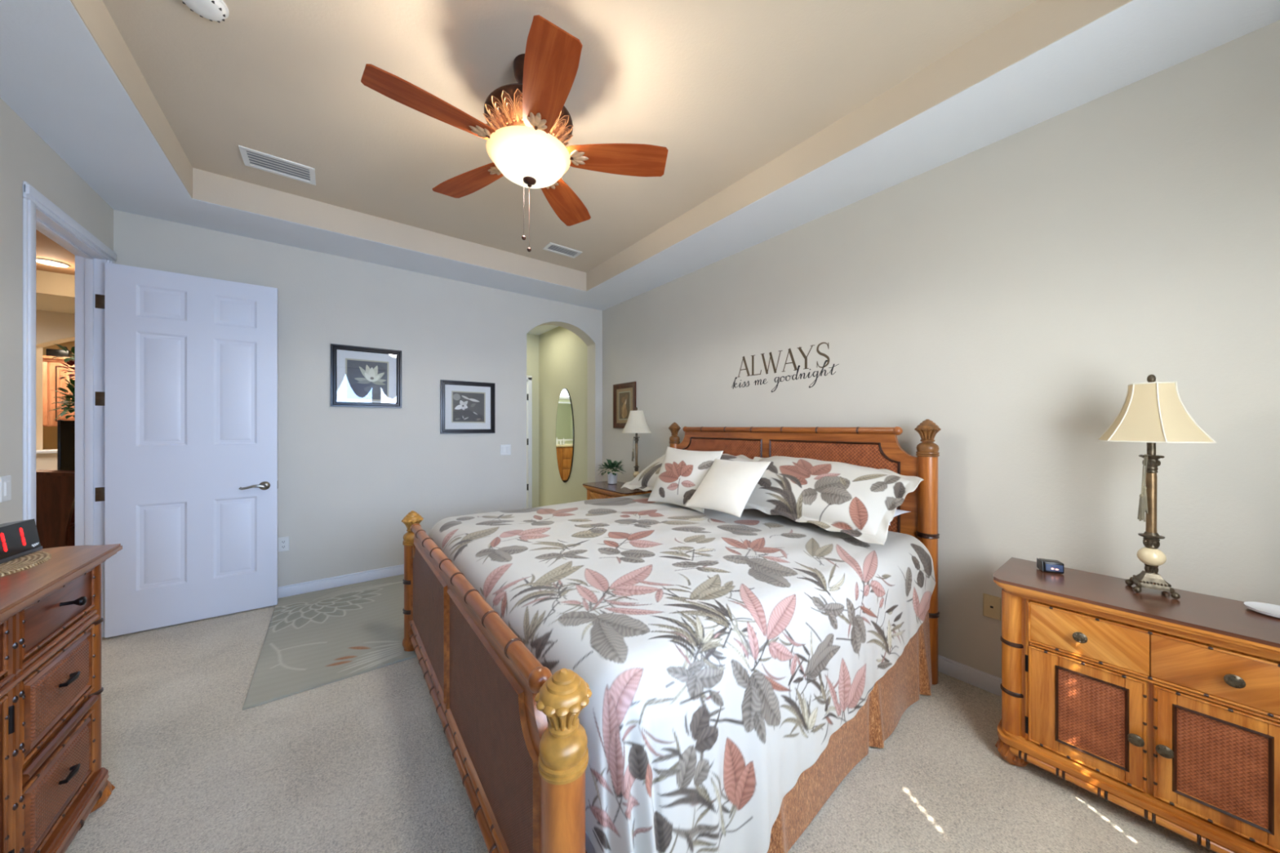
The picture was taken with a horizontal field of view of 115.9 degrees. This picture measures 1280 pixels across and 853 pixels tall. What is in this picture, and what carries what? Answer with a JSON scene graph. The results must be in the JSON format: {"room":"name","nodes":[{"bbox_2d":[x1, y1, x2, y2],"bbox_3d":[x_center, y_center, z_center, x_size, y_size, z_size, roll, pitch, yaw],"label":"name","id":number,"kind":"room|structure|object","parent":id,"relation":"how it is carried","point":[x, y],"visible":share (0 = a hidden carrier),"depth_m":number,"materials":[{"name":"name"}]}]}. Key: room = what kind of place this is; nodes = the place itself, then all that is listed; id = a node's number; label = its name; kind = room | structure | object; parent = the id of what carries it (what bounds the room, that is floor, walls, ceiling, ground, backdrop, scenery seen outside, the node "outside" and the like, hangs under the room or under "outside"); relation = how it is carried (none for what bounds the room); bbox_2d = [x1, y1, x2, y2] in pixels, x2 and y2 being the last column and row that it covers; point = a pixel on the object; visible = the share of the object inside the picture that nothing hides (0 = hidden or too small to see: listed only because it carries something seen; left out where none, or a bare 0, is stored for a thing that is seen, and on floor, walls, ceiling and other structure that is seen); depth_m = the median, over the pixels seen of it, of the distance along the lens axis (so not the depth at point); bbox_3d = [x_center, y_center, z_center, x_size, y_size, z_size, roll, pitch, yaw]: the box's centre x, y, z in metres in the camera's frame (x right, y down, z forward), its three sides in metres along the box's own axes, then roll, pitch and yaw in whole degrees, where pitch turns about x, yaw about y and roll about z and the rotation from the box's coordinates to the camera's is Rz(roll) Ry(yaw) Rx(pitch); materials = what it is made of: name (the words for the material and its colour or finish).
{"room":"bedroom","nodes":[
{"label":"bedroom","id":0,"kind":"room"},
{"bbox_2d":[35,229,75,342],"bbox_3d":[-6.936,-1.435,2.304,5.800,0.290,8.300,0,0,-37],"label":"ceiling","id":1,"kind":"structure","parent":0,"point":[55,286],"depth_m":3.91,"materials":[{"name":"beige paint"}]},
{"bbox_2d":[35,257,69,267],"bbox_3d":[-5.413,-1.504,3.687,0.190,0.012,0.190,0,0,-37],"label":"recessed light","id":2,"kind":"object","parent":1,"relation":"in","point":[45,261],"visible":0.91,"depth_m":3.68,"materials":[{"name":"white plastic"}]},
{"bbox_2d":[35,310,75,470],"bbox_3d":[-7.931,0.040,3.601,5.800,2.660,0.170,0,0,-37],"label":"wall","id":3,"kind":"structure","parent":0,"point":[51,327],"depth_m":4.51,"materials":[{"name":"paint"}]},
{"bbox_2d":[35,448,57,453],"bbox_3d":[-6.317,0.282,4.833,1.140,0.035,0.280,0,0,-37],"label":"trim","id":4,"kind":"structure","parent":3,"relation":"attached to","point":[38,451],"depth_m":4.46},
{"bbox_2d":[0,97,113,524],"bbox_3d":[-2.061,-0.055,0.662,0.125,2.850,5.240,0,0,-37],"label":"wall","id":5,"kind":"structure","parent":0,"point":[24,156],"depth_m":1.88,"materials":[{"name":"paint"}]},
{"bbox_2d":[0,475,11,502],"bbox_3d":[-2.854,0.280,1.806,0.009,0.115,0.075,0,0,-37],"label":"light switch","id":6,"kind":"object","parent":5,"relation":"attached to","point":[5,481],"visible":1,"depth_m":1.80,"materials":[{"name":"white plastic"}]},
{"bbox_2d":[22,181,116,637],"bbox_3d":[-3.277,0.100,2.263,0.145,2.540,0.980,0,0,-37],"label":"trim","id":7,"kind":"structure","parent":5,"relation":"attached to","point":[40,214],"depth_m":2.55,"materials":[{"name":"white paint"}]},
{"bbox_2d":[104,262,278,638],"bbox_3d":[-3.108,0.151,2.817,0.836,2.413,0.139,0,0,-36],"label":"door","id":8,"kind":"structure","parent":5,"relation":"in","point":[191,482],"depth_m":2.78,"materials":[{"name":"white paint"}]},
{"bbox_2d":[42,341,75,449],"bbox_3d":[-9.471,0.040,5.526,5.700,2.660,0.100,0,0,-37],"label":"wall","id":9,"kind":"structure","parent":0,"point":[49,433],"depth_m":5.99,"materials":[{"name":"beige paint"}]},
{"bbox_2d":[42,355,75,426],"bbox_3d":[-8.172,-0.480,5.886,1.320,0.960,0.890,0,0,-37],"label":"upper cabinet","id":10,"kind":"object","parent":9,"relation":"attached to","point":[51,371],"visible":0.19,"depth_m":5.49,"materials":[{"name":"brown wood"}]},
{"bbox_2d":[45,348,71,357],"bbox_3d":[-8.104,-1.015,5.592,0.190,0.110,0.100,0,0,-37],"label":"storage box","id":11,"kind":"object","parent":10,"relation":"on","point":[49,352],"visible":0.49,"depth_m":5.56,"materials":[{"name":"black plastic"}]},
{"bbox_2d":[113,209,602,586],"bbox_3d":[-2.113,-0.055,3.925,4.015,2.850,0.200,0,0,-37],"label":"wall","id":12,"kind":"structure","parent":0,"point":[348,478],"depth_m":3.61,"materials":[{"name":"paint"}]},
{"bbox_2d":[277,536,289,551],"bbox_3d":[-2.863,0.945,3.218,0.072,0.115,0.007,0,0,-37],"label":"electrical outlet","id":13,"kind":"object","parent":12,"relation":"attached to","point":[283,543],"visible":0.99,"depth_m":3.22,"materials":[{"name":"white plastic"}]},
{"bbox_2d":[277,564,404,598],"bbox_3d":[-2.398,1.325,3.571,2.882,0.090,0.014,0,0,-37],"label":"baseboard","id":14,"kind":"structure","parent":12,"relation":"attached to","point":[362,576],"depth_m":3.42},
{"bbox_2d":[330,343,401,408],"bbox_3d":[-2.413,-0.435,3.553,0.521,0.530,0.023,0,0,-37],"label":"framed picture","id":15,"kind":"object","parent":12,"relation":"attached to","point":[361,376],"visible":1,"depth_m":3.55,"materials":[{"name":"black paint"}]},
{"bbox_2d":[346,360,386,399],"bbox_3d":[-2.417,-0.410,3.557,0.296,0.336,0.001,0,0,-38],"label":"print","id":16,"kind":"object","parent":15,"relation":"attached to","point":[366,380],"depth_m":3.55},
{"bbox_2d":[440,379,495,433],"bbox_3d":[-1.739,-0.193,4.070,0.523,0.526,0.023,0,0,-37],"label":"framed picture","id":17,"kind":"object","parent":12,"relation":"attached to","point":[465,406],"visible":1,"depth_m":4.06,"materials":[{"name":"black paint"}]},
{"bbox_2d":[453,391,484,422],"bbox_3d":[-1.740,-0.196,4.076,0.302,0.292,0.001,0,0,-38],"label":"print","id":18,"kind":"object","parent":17,"relation":"attached to","point":[468,406],"depth_m":4.07},
{"bbox_2d":[500,444,511,455],"bbox_3d":[-1.443,0.250,4.307,0.115,0.115,0.009,0,0,-37],"label":"light switch","id":19,"kind":"object","parent":12,"relation":"attached to","point":[505,449],"visible":1,"depth_m":4.31,"materials":[{"name":"white plastic"}]},
{"bbox_2d":[526,333,538,507],"bbox_3d":[-2.290,-0.045,5.957,1.620,2.830,0.100,0,0,-37],"label":"wall","id":20,"kind":"structure","parent":0,"point":[532,340],"depth_m":6.37,"materials":[{"name":"paint"}]},
{"bbox_2d":[526,375,532,508],"bbox_3d":[-2.149,0.285,6.053,1.040,2.170,0.120,0,0,-37],"label":"trim","id":21,"kind":"structure","parent":20,"relation":"attached to","point":[529,378],"depth_m":6.31,"materials":[{"name":"paint"}]},
{"bbox_2d":[527,324,558,335],"bbox_3d":[-1.780,-1.495,5.359,1.900,0.070,1.670,0,0,-37],"label":"ceiling","id":22,"kind":"structure","parent":0,"point":[540,330],"depth_m":6.02,"materials":[{"name":"white paint"}]},
{"bbox_2d":[538,326,587,506],"bbox_3d":[-1.114,-0.045,5.870,0.140,2.830,1.670,0,0,-37],"label":"wall","id":23,"kind":"structure","parent":0,"point":[562,354],"depth_m":5.85,"materials":[{"name":"paint"}]},
{"bbox_2d":[555,388,573,482],"bbox_3d":[-1.069,0.125,5.684,0.014,1.336,0.540,0,0,-37],"label":"wall mirror","id":24,"kind":"object","parent":23,"relation":"attached to","point":[565,419],"visible":1,"depth_m":5.65,"materials":[{"name":"mirror"}]},
{"bbox_2d":[0,0,1279,311],"bbox_3d":[-0.495,-1.635,1.877,4.100,0.350,5.220,0,0,-37],"label":"ceiling","id":25,"kind":"structure","parent":0,"point":[772,118],"depth_m":1.98,"materials":[{"name":"white paint"}]},
{"bbox_2d":[182,0,228,22],"bbox_3d":[-1.696,-1.641,1.553,0.144,0.038,0.144,0,0,-37],"label":"smoke detector","id":26,"kind":"object","parent":25,"relation":"attached to","point":[217,11],"visible":1,"depth_m":1.56,"materials":[{"name":"white plastic"}]},
{"bbox_2d":[238,145,315,185],"bbox_3d":[-2.295,-1.655,2.556,0.350,0.008,0.220,0,0,-37],"label":"ceiling vent","id":27,"kind":"object","parent":25,"relation":"in","point":[253,158],"visible":1,"depth_m":2.54,"materials":[{"name":"white plastic"}]},
{"bbox_2d":[360,14,667,252],"bbox_3d":[-0.531,-1.238,1.828,1.217,0.842,1.251,0,0,-37],"label":"ceiling fan","id":28,"kind":"object","parent":25,"relation":"hanging from","point":[527,131],"visible":1,"depth_m":1.72,"materials":[{"name":"brown wood"}]},
{"bbox_2d":[542,242,582,257],"bbox_3d":[-0.728,-1.655,3.774,0.330,0.008,0.165,0,0,-37],"label":"ceiling vent","id":29,"kind":"object","parent":25,"relation":"in","point":[553,247],"visible":1,"depth_m":3.77,"materials":[{"name":"white plastic"}]},
{"bbox_2d":[64,573,1217,852],"bbox_3d":[-1.043,1.420,2.591,4.100,0.100,7.020,0,0,-37],"label":"floor","id":30,"kind":"structure","parent":0,"point":[364,762],"depth_m":1.58,"materials":[{"name":"beige carpet"}]},
{"bbox_2d":[0,543,122,852],"bbox_3d":[-1.692,0.905,0.740,0.528,0.930,1.685,0,0,-37],"label":"dresser","id":31,"kind":"object","parent":30,"relation":"on","point":[52,776],"visible":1,"depth_m":1.21,"materials":[{"name":"brown wood"}]},
{"bbox_2d":[0,551,52,576],"bbox_3d":[-2.057,0.436,1.194,0.330,0.006,0.450,0,0,-37],"label":"woven placemat","id":32,"kind":"object","parent":31,"relation":"on","point":[28,561],"visible":0.77,"depth_m":1.27,"materials":[{"name":"beige wicker"}]},
{"bbox_2d":[0,519,42,564],"bbox_3d":[-2.052,0.377,1.255,0.086,0.112,0.302,0,0,-32],"label":"clock radio","id":33,"kind":"object","parent":32,"relation":"on","point":[19,539],"visible":1,"depth_m":1.33,"materials":[{"name":"black plastic"}]},
{"bbox_2d":[242,573,416,710],"bbox_3d":[-1.479,1.364,3.245,2.295,0.010,1.550,0,0,-37],"label":"area rug","id":34,"kind":"object","parent":30,"relation":"on","point":[315,639],"visible":0.37,"depth_m":2.58,"materials":[{"name":"fabric"}]},
{"bbox_2d":[582,480,652,499],"bbox_3d":[-0.229,0.995,4.161,0.413,0.750,0.820,0,0,-37],"label":"nightstand","id":35,"kind":"object","parent":30,"relation":"on","point":[597,490],"visible":0.04,"depth_m":4.07,"materials":[{"name":"brown wood"}]},
{"bbox_2d":[596,458,625,484],"bbox_3d":[-0.299,0.479,4.333,0.328,0.277,0.339,0,0,-37],"label":"potted plant","id":36,"kind":"object","parent":35,"relation":"on","point":[611,477],"visible":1,"depth_m":4.29,"materials":[{"name":"green plant"}]},
{"bbox_2d":[622,407,651,477],"bbox_3d":[-0.035,0.212,4.070,0.304,0.815,0.304,0,0,32],"label":"table lamp","id":37,"kind":"object","parent":35,"relation":"on","point":[636,424],"visible":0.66,"depth_m":4.00,"materials":[{"name":"beige fabric"}]},
{"bbox_2d":[401,418,941,852],"bbox_3d":[0.082,0.665,2.316,2.291,1.410,2.146,0,0,-37],"label":"bed","id":38,"kind":"object","parent":30,"relation":"on","point":[522,775],"visible":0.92,"depth_m":1.36,"materials":[{"name":"brown wood"}]},
{"bbox_2d":[585,831,595,852],"bbox_3d":[0.106,1.103,2.334,2.010,0.255,1.955,0,0,-37],"label":"box spring","id":39,"kind":"object","parent":38,"relation":"in","point":[589,848],"visible":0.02,"depth_m":0.98,"materials":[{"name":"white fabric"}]},
{"bbox_3d":[0.142,0.793,2.362,1.900,0.355,1.825,0,0,-37],"label":"mattress","id":40,"kind":"object","parent":39,"relation":"on","visible":0},
{"bbox_2d":[428,492,935,852],"bbox_3d":[0.079,0.884,2.270,1.970,0.705,2.237,0,0,-37],"label":"duvet","id":41,"kind":"object","parent":40,"relation":"on","point":[719,655],"visible":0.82,"depth_m":1.28,"materials":[{"name":"white fabric"}]},
{"bbox_2d":[647,446,723,513],"bbox_3d":[0.306,0.350,2.781,0.234,0.398,0.500,0,0,-42],"label":"throw pillow","id":42,"kind":"object","parent":41,"relation":"on","point":[682,472],"visible":0.86,"depth_m":2.71,"materials":[{"name":"white fabric"}]},
{"bbox_2d":[621,453,753,491],"bbox_3d":[0.350,0.367,3.186,0.548,0.333,1.056,0,0,-37],"label":"pillow sham","id":43,"kind":"object","parent":41,"relation":"on","point":[646,480],"visible":0.3,"depth_m":3.24,"materials":[{"name":"white fabric"}]},
{"bbox_2d":[685,458,771,517],"bbox_3d":[0.517,0.348,2.395,0.290,0.293,0.441,0,0,-37],"label":"throw pillow","id":44,"kind":"object","parent":41,"relation":"on","point":[727,486],"visible":1,"depth_m":2.31,"materials":[{"name":"white fabric"}]},
{"bbox_2d":[744,455,923,545],"bbox_3d":[0.980,0.368,2.360,0.556,0.345,1.063,0,0,-37],"label":"pillow sham","id":45,"kind":"object","parent":41,"relation":"on","point":[861,503],"visible":0.88,"depth_m":2.13,"materials":[{"name":"white fabric"}]},
{"bbox_2d":[888,509,909,525],"bbox_3d":[1.101,0.485,2.483,0.278,0.098,0.920,0,0,-37],"label":"bed pillow","id":46,"kind":"object","parent":41,"relation":"on","point":[898,512],"visible":0.04,"depth_m":2.19,"materials":[{"name":"white fabric"}]},
{"bbox_2d":[766,611,932,852],"bbox_3d":[0.084,1.166,2.318,2.045,0.382,2.153,0,0,-37],"label":"bed skirt","id":47,"kind":"object","parent":38,"relation":"on","point":[902,684],"visible":0.29,"depth_m":1.62,"materials":[{"name":"brown fabric"}]},
{"bbox_2d":[992,557,1279,852],"bbox_3d":[1.850,0.995,1.451,0.413,0.750,0.820,0,0,-37],"label":"sideboard cabinet","id":48,"kind":"object","parent":30,"relation":"on","point":[1164,708],"visible":1,"depth_m":1.36,"materials":[{"name":"brown wood"}]},
{"bbox_2d":[1036,557,1064,573],"bbox_3d":[1.756,0.596,1.715,0.069,0.044,0.058,0,0,25],"label":"digital clock","id":49,"kind":"object","parent":48,"relation":"on","point":[1045,565],"visible":1,"depth_m":1.70,"materials":[{"name":"black plastic"}]},
{"bbox_2d":[1097,374,1216,599],"bbox_3d":[1.916,0.212,1.502,0.249,0.815,0.287,0,0,39],"label":"table lamp","id":50,"kind":"object","parent":48,"relation":"on","point":[1152,412],"visible":1,"depth_m":1.48,"materials":[{"name":"beige fabric"}]},
{"bbox_2d":[1244,601,1279,618],"bbox_3d":[2.103,0.612,1.317,0.132,0.015,0.132,0,0,-37],"label":"dish","id":51,"kind":"object","parent":48,"relation":"on","point":[1271,610],"visible":1,"depth_m":1.35,"materials":[{"name":"white ceramic"}]},
{"bbox_2d":[602,20,1279,678],"bbox_3d":[1.076,-0.055,3.132,0.120,2.850,5.340,0,0,-37],"label":"wall","id":52,"kind":"structure","parent":0,"point":[1008,295],"depth_m":1.92,"materials":[{"name":"paint"}]},
{"bbox_2d":[613,381,635,428],"bbox_3d":[-0.183,-0.241,4.659,0.017,0.523,0.445,0,0,-37],"label":"framed picture","id":53,"kind":"object","parent":52,"relation":"attached to","point":[624,394],"visible":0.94,"depth_m":4.68,"materials":[{"name":"brown wood"}]},
{"bbox_2d":[618,391,630,418],"bbox_3d":[-0.181,-0.242,4.660,0.001,0.305,0.215,0,0,-38],"label":"print","id":54,"kind":"object","parent":53,"relation":"attached to","point":[624,397],"depth_m":4.67},
{"bbox_2d":[731,342,838,392],"bbox_3d":[1.058,-0.424,3.055,0.001,0.320,0.915,0,0,-37],"label":"wall decal","id":55,"kind":"object","parent":52,"relation":"attached to","point":[805,357],"depth_m":2.99,"materials":[{"name":"black plastic"}]},
{"bbox_2d":[937,654,1001,697],"bbox_3d":[1.047,1.325,3.059,0.014,0.090,5.020,0,0,-37],"label":"baseboard","id":56,"kind":"structure","parent":52,"relation":"attached to","point":[991,683],"depth_m":2.13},
{"bbox_2d":[982,593,1001,621],"bbox_3d":[1.813,0.930,2.066,0.007,0.118,0.072,0,0,-37],"label":"cable plate","id":57,"kind":"object","parent":52,"relation":"attached to","point":[992,605],"visible":1,"depth_m":2.06,"materials":[{"name":"beige plastic"}]},
{"bbox_3d":[-7.006,1.420,2.313,5.700,0.100,8.200,0,0,-37],"label":"floor","id":58,"kind":"structure","parent":0,"visible":0},
{"bbox_2d":[35,469,75,548],"bbox_3d":[-4.344,0.840,3.016,0.320,1.060,0.355,0,0,-37],"label":"cabinet","id":59,"kind":"object","parent":58,"relation":"on","point":[55,489],"visible":0.38,"depth_m":2.91,"materials":[{"name":"brown wood"}]},
{"bbox_2d":[69,522,75,528],"bbox_3d":[-4.377,0.760,3.010,0.120,0.020,0.235,0,0,-38],"label":"shelf","id":60,"kind":"object","parent":59,"relation":"attached to","point":[73,524],"depth_m":3.09,"materials":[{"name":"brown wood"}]},
{"bbox_3d":[-4.710,1.050,3.476,0.620,0.640,0.750,0,0,-37],"label":"console table","id":61,"kind":"object","parent":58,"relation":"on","visible":0},
{"bbox_2d":[47,343,75,421],"bbox_3d":[-4.991,-0.005,3.580,0.310,1.471,0.324,0,0,-9],"label":"plant","id":62,"kind":"object","parent":61,"relation":"on","point":[70,387],"visible":0.41,"depth_m":3.50,"materials":[{"name":"green plant"}]},
{"bbox_2d":[57,419,75,471],"bbox_3d":[-4.653,0.337,3.501,0.500,0.784,0.235,0,0,-37],"label":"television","id":63,"kind":"object","parent":61,"relation":"on","point":[65,428],"visible":0.25,"depth_m":3.35,"materials":[{"name":"black plastic"}]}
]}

